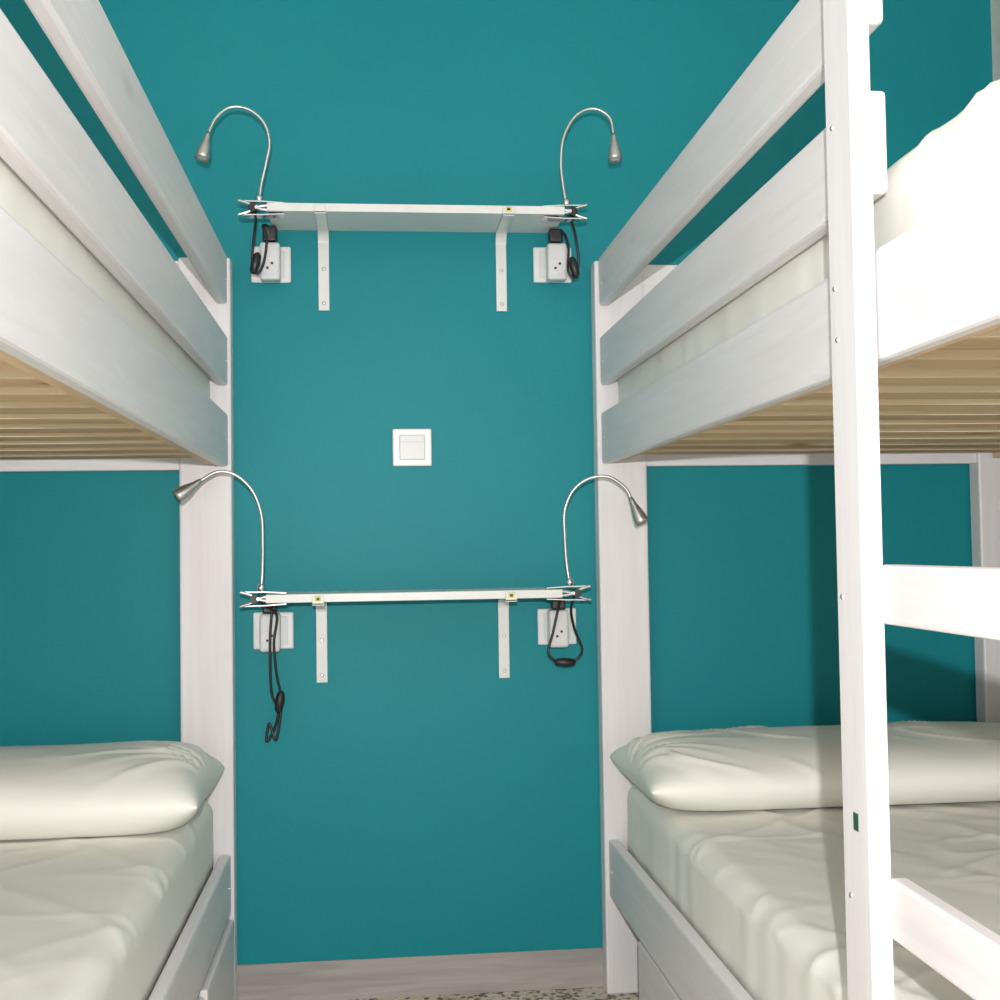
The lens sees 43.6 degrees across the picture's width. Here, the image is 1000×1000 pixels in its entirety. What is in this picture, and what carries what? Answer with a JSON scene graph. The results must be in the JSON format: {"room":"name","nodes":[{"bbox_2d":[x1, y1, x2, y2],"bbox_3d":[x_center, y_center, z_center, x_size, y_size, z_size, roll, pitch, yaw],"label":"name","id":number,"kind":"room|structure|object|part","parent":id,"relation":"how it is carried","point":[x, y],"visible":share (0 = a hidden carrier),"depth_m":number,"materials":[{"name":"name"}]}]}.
{"room":"dormitory","nodes":[
{"label":"dormitory","id":0,"kind":"room"},
{"bbox_2d":[0,0,992,964],"bbox_3d":[-0.193,-0.297,2.620,2.754,2.800,0.100,-1,-2,-6],"label":"wall","id":1,"kind":"structure","parent":0,"point":[418,799],"depth_m":2.57,"materials":[{"name":"teal paint"}]},
{"bbox_2d":[251,242,290,282],"bbox_3d":[-0.464,-0.478,2.522,0.080,0.077,0.053,-1,-2,-6],"label":"power socket","id":2,"kind":"object","parent":1,"relation":"attached to","point":[277,267],"visible":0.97,"depth_m":2.50,"materials":[{"name":"white plastic"}]},
{"bbox_3d":[-0.465,-0.479,2.539,0.056,0.056,0.002,-1,-2,-6],"label":"frame","id":3,"kind":"part","parent":2,"relation":"part of","materials":[{"name":"white plastic"}]},
{"bbox_2d":[253,612,293,651],"bbox_3d":[-0.454,0.263,2.494,0.080,0.077,0.053,-1,-2,-6],"label":"power socket","id":4,"kind":"object","parent":1,"relation":"attached to","point":[284,639],"visible":0.96,"depth_m":2.51,"materials":[{"name":"white plastic"}]},
{"bbox_3d":[-0.455,0.263,2.511,0.056,0.056,0.002,-1,-2,-6],"label":"frame","id":5,"kind":"part","parent":4,"relation":"part of","materials":[{"name":"white plastic"}]},
{"bbox_2d":[392,429,431,465],"bbox_3d":[-0.180,-0.108,2.558,0.080,0.077,0.011,-1,-2,-6],"label":"light switch","id":6,"kind":"object","parent":1,"relation":"attached to","point":[411,447],"visible":1,"depth_m":2.55,"materials":[{"name":"white plastic"}]},
{"bbox_2d":[266,587,562,682],"bbox_3d":[-0.168,0.272,2.469,0.570,0.184,0.158,-1,-2,-6],"label":"wall shelf","id":7,"kind":"object","parent":1,"relation":"attached to","point":[319,599],"visible":0.98,"depth_m":2.43,"materials":[{"name":"white paint"}]},
{"bbox_2d":[172,470,286,742],"bbox_3d":[-0.523,0.212,2.420,0.214,0.535,0.126,0,-2,-15],"label":"lamp","id":8,"kind":"object","parent":7,"relation":"attached to","point":[183,492],"visible":1,"depth_m":2.40,"materials":[{"name":"silver metal"}]},
{"bbox_3d":[-0.466,0.184,2.381,0.061,0.025,0.006,-1,-2,-6],"label":"clip handle","id":9,"kind":"part","parent":8,"relation":"part of","materials":[{"name":"silver metal"}]},
{"bbox_3d":[-0.466,0.193,2.381,0.061,0.025,0.006,-1,-2,-6],"label":"clip handle","id":10,"kind":"part","parent":8,"relation":"part of","materials":[{"name":"silver metal"}]},
{"bbox_2d":[257,584,264,591],"bbox_3d":[-0.458,0.168,2.396,0.015,0.016,0.015,-1,-2,-6],"label":"socket","id":11,"kind":"object","parent":8,"relation":"attached to","point":[260,587],"depth_m":2.39,"materials":[{"name":"silver metal"}]},
{"bbox_3d":[-0.453,0.177,2.396,0.086,0.005,0.024,-1,-2,-6],"label":"clip plate","id":12,"kind":"part","parent":8,"relation":"part of","materials":[{"name":"silver metal"}]},
{"bbox_3d":[-0.452,0.201,2.395,0.086,0.005,0.024,-1,-2,-6],"label":"clip plate","id":13,"kind":"part","parent":8,"relation":"part of","materials":[{"name":"silver metal"}]},
{"bbox_2d":[275,690,284,712],"bbox_3d":[-0.436,0.399,2.473,0.019,0.044,0.019,8,-3,-5],"label":"switch","id":14,"kind":"object","parent":8,"relation":"attached to","point":[280,697],"depth_m":2.47,"materials":[{"name":"black plastic"}]},
{"bbox_3d":[-0.360,0.285,2.527,0.022,0.167,0.004,-1,-2,-6],"label":"bracket wall leg","id":15,"kind":"part","parent":7,"relation":"part of","materials":[{"name":"white paint"}]},
{"bbox_3d":[0.008,0.281,2.564,0.022,0.167,0.004,-1,-2,-6],"label":"bracket wall leg","id":16,"kind":"part","parent":7,"relation":"part of","materials":[{"name":"white paint"}]},
{"bbox_2d":[545,475,648,666],"bbox_3d":[0.193,0.143,2.496,0.206,0.382,0.125,-1,-2,3],"label":"lamp","id":17,"kind":"object","parent":7,"relation":"attached to","point":[639,517],"visible":0.99,"depth_m":2.45,"materials":[{"name":"silver metal"}]},
{"bbox_3d":[0.133,0.195,2.455,0.086,0.005,0.024,-1,-2,-6],"label":"clip plate","id":18,"kind":"part","parent":17,"relation":"part of","materials":[{"name":"silver metal"}]},
{"bbox_2d":[554,658,575,666],"bbox_3d":[0.131,0.326,2.510,0.044,0.019,0.019,2,-2,-6],"label":"switch","id":19,"kind":"object","parent":17,"relation":"attached to","point":[563,662],"depth_m":2.50,"materials":[{"name":"black plastic"}]},
{"bbox_3d":[0.132,0.170,2.456,0.086,0.005,0.024,-1,-2,-6],"label":"clip plate","id":20,"kind":"part","parent":17,"relation":"part of","materials":[{"name":"silver metal"}]},
{"bbox_2d":[566,578,573,585],"bbox_3d":[0.137,0.162,2.457,0.015,0.016,0.015,-1,-2,-6],"label":"socket","id":21,"kind":"object","parent":17,"relation":"attached to","point":[569,582],"depth_m":2.45,"materials":[{"name":"silver metal"}]},
{"bbox_3d":[0.149,0.186,2.444,0.061,0.025,0.006,-1,-2,-6],"label":"clip handle","id":22,"kind":"part","parent":17,"relation":"part of","materials":[{"name":"silver metal"}]},
{"bbox_3d":[0.149,0.177,2.444,0.061,0.025,0.006,-1,-2,-6],"label":"clip handle","id":23,"kind":"part","parent":17,"relation":"part of","materials":[{"name":"silver metal"}]},
{"bbox_2d":[267,203,564,311],"bbox_3d":[-0.166,-0.482,2.499,0.579,0.181,0.158,-1,-2,-6],"label":"wall shelf","id":24,"kind":"object","parent":1,"relation":"attached to","point":[323,218],"visible":0.98,"depth_m":2.49,"materials":[{"name":"white paint"}]},
{"bbox_2d":[195,105,284,274],"bbox_3d":[-0.514,-0.603,2.454,0.171,0.314,0.126,0,-2,-17],"label":"lamp","id":25,"kind":"object","parent":24,"relation":"attached to","point":[269,233],"visible":1,"depth_m":2.42,"materials":[{"name":"silver metal"}]},
{"bbox_3d":[-0.475,-0.568,2.410,0.061,0.025,0.006,-1,-2,-6],"label":"clip handle","id":26,"kind":"part","parent":25,"relation":"part of","materials":[{"name":"silver metal"}]},
{"bbox_3d":[-0.475,-0.559,2.409,0.061,0.025,0.006,-1,-2,-6],"label":"clip handle","id":27,"kind":"part","parent":25,"relation":"part of","materials":[{"name":"silver metal"}]},
{"bbox_2d":[250,252,260,273],"bbox_3d":[-0.483,-0.468,2.471,0.019,0.044,0.019,13,-4,-5],"label":"switch","id":28,"kind":"object","parent":25,"relation":"attached to","point":[255,257],"depth_m":2.47,"materials":[{"name":"black plastic"}]},
{"bbox_2d":[255,194,262,200],"bbox_3d":[-0.467,-0.584,2.424,0.015,0.016,0.015,-1,-2,-6],"label":"socket","id":29,"kind":"object","parent":25,"relation":"attached to","point":[258,197],"depth_m":2.42,"materials":[{"name":"silver metal"}]},
{"bbox_3d":[-0.462,-0.576,2.425,0.086,0.005,0.024,-1,-2,-6],"label":"clip plate","id":30,"kind":"part","parent":25,"relation":"part of","materials":[{"name":"silver metal"}]},
{"bbox_3d":[-0.461,-0.551,2.424,0.086,0.005,0.024,-1,-2,-6],"label":"clip plate","id":31,"kind":"part","parent":25,"relation":"part of","materials":[{"name":"silver metal"}]},
{"bbox_3d":[-0.354,-0.551,2.482,0.022,0.005,0.154,-1,-2,-6],"label":"bracket arm","id":32,"kind":"part","parent":24,"relation":"part of","materials":[{"name":"white paint"}]},
{"bbox_3d":[-0.360,-0.469,2.556,0.022,0.164,0.004,-1,-2,-6],"label":"bracket wall leg","id":33,"kind":"part","parent":24,"relation":"part of","materials":[{"name":"white paint"}]},
{"bbox_3d":[0.003,-0.473,2.593,0.022,0.164,0.004,-1,-2,-6],"label":"bracket wall leg","id":34,"kind":"part","parent":24,"relation":"part of","materials":[{"name":"white paint"}]},
{"bbox_3d":[0.009,-0.555,2.519,0.022,0.005,0.154,-1,-2,-6],"label":"bracket arm","id":35,"kind":"part","parent":24,"relation":"part of","materials":[{"name":"white paint"}]},
{"bbox_2d":[542,107,621,278],"bbox_3d":[0.166,-0.613,2.525,0.161,0.331,0.126,-1,-2,4],"label":"lamp","id":36,"kind":"object","parent":24,"relation":"attached to","point":[614,153],"visible":0.98,"depth_m":2.48,"materials":[{"name":"silver metal"}]},
{"bbox_3d":[0.128,-0.557,2.484,0.086,0.005,0.024,-1,-2,-6],"label":"clip plate","id":37,"kind":"part","parent":36,"relation":"part of","materials":[{"name":"silver metal"}]},
{"bbox_3d":[0.127,-0.582,2.485,0.086,0.005,0.024,-1,-2,-6],"label":"clip plate","id":38,"kind":"part","parent":36,"relation":"part of","materials":[{"name":"silver metal"}]},
{"bbox_2d":[563,198,569,204],"bbox_3d":[0.132,-0.591,2.486,0.015,0.016,0.015,-1,-2,-6],"label":"socket","id":39,"kind":"object","parent":36,"relation":"attached to","point":[566,201],"depth_m":2.48,"materials":[{"name":"silver metal"}]},
{"bbox_2d":[568,257,579,277],"bbox_3d":[0.150,-0.470,2.529,0.019,0.044,0.019,-15,-1,-6],"label":"switch","id":40,"kind":"object","parent":36,"relation":"attached to","point":[574,265],"depth_m":2.52,"materials":[{"name":"black plastic"}]},
{"bbox_3d":[0.144,-0.575,2.473,0.061,0.025,0.006,-1,-2,-6],"label":"clip handle","id":41,"kind":"part","parent":36,"relation":"part of","materials":[{"name":"silver metal"}]},
{"bbox_3d":[0.144,-0.566,2.473,0.061,0.025,0.006,-1,-2,-6],"label":"clip handle","id":42,"kind":"part","parent":36,"relation":"part of","materials":[{"name":"silver metal"}]},
{"bbox_2d":[237,947,603,999],"bbox_3d":[-0.169,0.961,2.521,2.554,0.079,0.004,-1,-2,-6],"label":"baseboard","id":43,"kind":"structure","parent":1,"relation":"attached to","point":[353,979],"depth_m":2.52,"materials":[{"name":"white wood"}]},
{"bbox_2d":[533,243,571,282],"bbox_3d":[0.111,-0.488,2.581,0.080,0.077,0.053,-1,-2,-6],"label":"power socket","id":44,"kind":"object","parent":1,"relation":"attached to","point":[549,262],"visible":0.96,"depth_m":2.56,"materials":[{"name":"white plastic"}]},
{"bbox_3d":[0.110,-0.489,2.598,0.056,0.056,0.002,-1,-2,-6],"label":"frame","id":45,"kind":"part","parent":44,"relation":"part of","materials":[{"name":"white plastic"}]},
{"bbox_2d":[537,608,575,647],"bbox_3d":[0.119,0.261,2.553,0.080,0.077,0.053,-1,-2,-6],"label":"power socket","id":46,"kind":"object","parent":1,"relation":"attached to","point":[564,635],"visible":0.97,"depth_m":2.53,"materials":[{"name":"white plastic"}]},
{"bbox_3d":[0.118,0.260,2.569,0.056,0.056,0.002,-1,-2,-6],"label":"frame","id":47,"kind":"part","parent":46,"relation":"part of","materials":[{"name":"white plastic"}]},
{"bbox_2d":[357,987,638,999],"bbox_3d":[0.009,0.982,0.780,2.754,0.100,3.700,-1,-2,-6],"label":"floor","id":48,"kind":"structure","parent":0,"point":[593,993],"depth_m":2.51,"materials":[{"name":"stone"}]},
{"bbox_2d":[0,0,236,999],"bbox_3d":[-0.870,0.223,1.422,0.893,1.492,2.095,-1,-2,-6],"label":"bunk bed","id":49,"kind":"object","parent":48,"relation":"on","point":[82,390],"visible":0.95,"depth_m":1.68,"materials":[{"name":"white wood"}]},
{"bbox_2d":[0,157,208,396],"bbox_3d":[-0.875,-0.219,1.446,0.820,0.175,1.971,-1,-2,-6],"label":"mattress","id":50,"kind":"object","parent":49,"relation":"on","point":[17,198],"visible":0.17,"depth_m":1.38,"materials":[{"name":"white fabric"}]},
{"bbox_2d":[0,800,212,999],"bbox_3d":[-0.861,0.616,1.413,0.822,0.168,1.971,-1,-2,-6],"label":"mattress","id":51,"kind":"object","parent":49,"relation":"on","point":[82,918],"visible":0.8,"depth_m":1.72,"materials":[{"name":"white fabric"}]},
{"bbox_2d":[0,740,223,839],"bbox_3d":[-0.939,0.501,2.194,0.851,0.126,0.396,-1,-2,-6],"label":"pillow","id":52,"kind":"object","parent":51,"relation":"on","point":[148,786],"visible":1,"depth_m":2.06,"materials":[{"name":"white fabric"}]},
{"bbox_3d":[-0.448,-0.157,1.480,0.022,0.105,2.005,-1,-2,-6],"label":"rail","id":53,"kind":"part","parent":49,"relation":"part of","materials":[{"name":"white wood"}]},
{"bbox_3d":[-0.451,-0.315,1.486,0.022,0.099,2.005,-1,-2,-6],"label":"guard rail","id":54,"kind":"part","parent":49,"relation":"part of","materials":[{"name":"white wood"}]},
{"bbox_3d":[-0.453,-0.478,1.492,0.022,0.099,2.005,-1,-2,-6],"label":"guard rail","id":55,"kind":"part","parent":49,"relation":"part of","materials":[{"name":"white wood"}]},
{"bbox_3d":[-0.435,0.711,1.447,0.022,0.115,2.005,-1,-2,-6],"label":"rail","id":56,"kind":"part","parent":49,"relation":"part of","materials":[{"name":"white wood"}]},
{"bbox_2d":[160,920,234,999],"bbox_3d":[-0.845,0.906,2.202,0.700,0.185,0.395,-1,-2,-6],"label":"drawer","id":57,"kind":"object","parent":48,"relation":"on","point":[218,984],"visible":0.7,"depth_m":2.26,"materials":[{"name":"white wood"}]},
{"bbox_2d":[638,941,680,999],"bbox_3d":[0.642,0.871,1.879,0.700,0.185,0.850,-1,-2,-6],"label":"drawer","id":58,"kind":"object","parent":48,"relation":"on","point":[653,985],"visible":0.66,"depth_m":2.16,"materials":[{"name":"white wood"}]},
{"bbox_2d":[591,0,999,999],"bbox_3d":[0.741,0.151,1.588,0.909,1.600,2.095,-1,-2,-6],"label":"bunk bed","id":59,"kind":"object","parent":48,"relation":"on","point":[892,358],"visible":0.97,"depth_m":1.42,"materials":[{"name":"white wood"}]},
{"bbox_3d":[0.332,0.703,1.525,0.022,0.115,2.005,-1,-2,-6],"label":"rail","id":60,"kind":"part","parent":59,"relation":"part of","materials":[{"name":"white wood"}]},
{"bbox_3d":[0.283,-0.474,1.876,0.022,0.099,1.390,-1,-2,-6],"label":"guard rail","id":61,"kind":"part","parent":59,"relation":"part of","materials":[{"name":"white wood"}]},
{"bbox_3d":[0.285,-0.312,1.869,0.022,0.099,1.390,-1,-2,-6],"label":"guard rail","id":62,"kind":"part","parent":59,"relation":"part of","materials":[{"name":"white wood"}]},
{"bbox_3d":[0.319,-0.166,1.558,0.022,0.105,2.005,-1,-2,-6],"label":"rail","id":63,"kind":"part","parent":59,"relation":"part of","materials":[{"name":"white wood"}]},
{"bbox_2d":[618,79,999,401],"bbox_3d":[0.742,-0.243,1.611,0.828,0.187,1.976,-1,-2,-6],"label":"mattress","id":64,"kind":"object","parent":59,"relation":"on","point":[959,157],"visible":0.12,"depth_m":1.18,"materials":[{"name":"white fabric"}]},
{"bbox_2d":[627,784,999,999],"bbox_3d":[0.756,0.595,1.579,0.830,0.176,1.973,-1,-2,-6],"label":"mattress","id":65,"kind":"object","parent":59,"relation":"on","point":[764,890],"visible":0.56,"depth_m":1.82,"materials":[{"name":"white fabric"}]},
{"bbox_2d":[610,720,999,810],"bbox_3d":[0.666,0.486,2.357,0.861,0.112,0.396,-1,-2,-6],"label":"pillow","id":66,"kind":"object","parent":65,"relation":"on","point":[750,767],"visible":0.93,"depth_m":2.19,"materials":[{"name":"white fabric"}]},
{"bbox_3d":[0.339,0.141,1.171,0.020,1.600,0.070,-1,-2,-6],"label":"ladder post","id":67,"kind":"part","parent":59,"relation":"part of","materials":[{"name":"white wood"}]},
{"bbox_2d":[990,0,999,81],"bbox_3d":[1.314,-0.383,0.915,0.100,2.800,3.600,-1,-2,-6],"label":"wall","id":68,"kind":"structure","parent":0,"point":[995,4],"depth_m":2.71,"materials":[{"name":"paint"}]}
]}

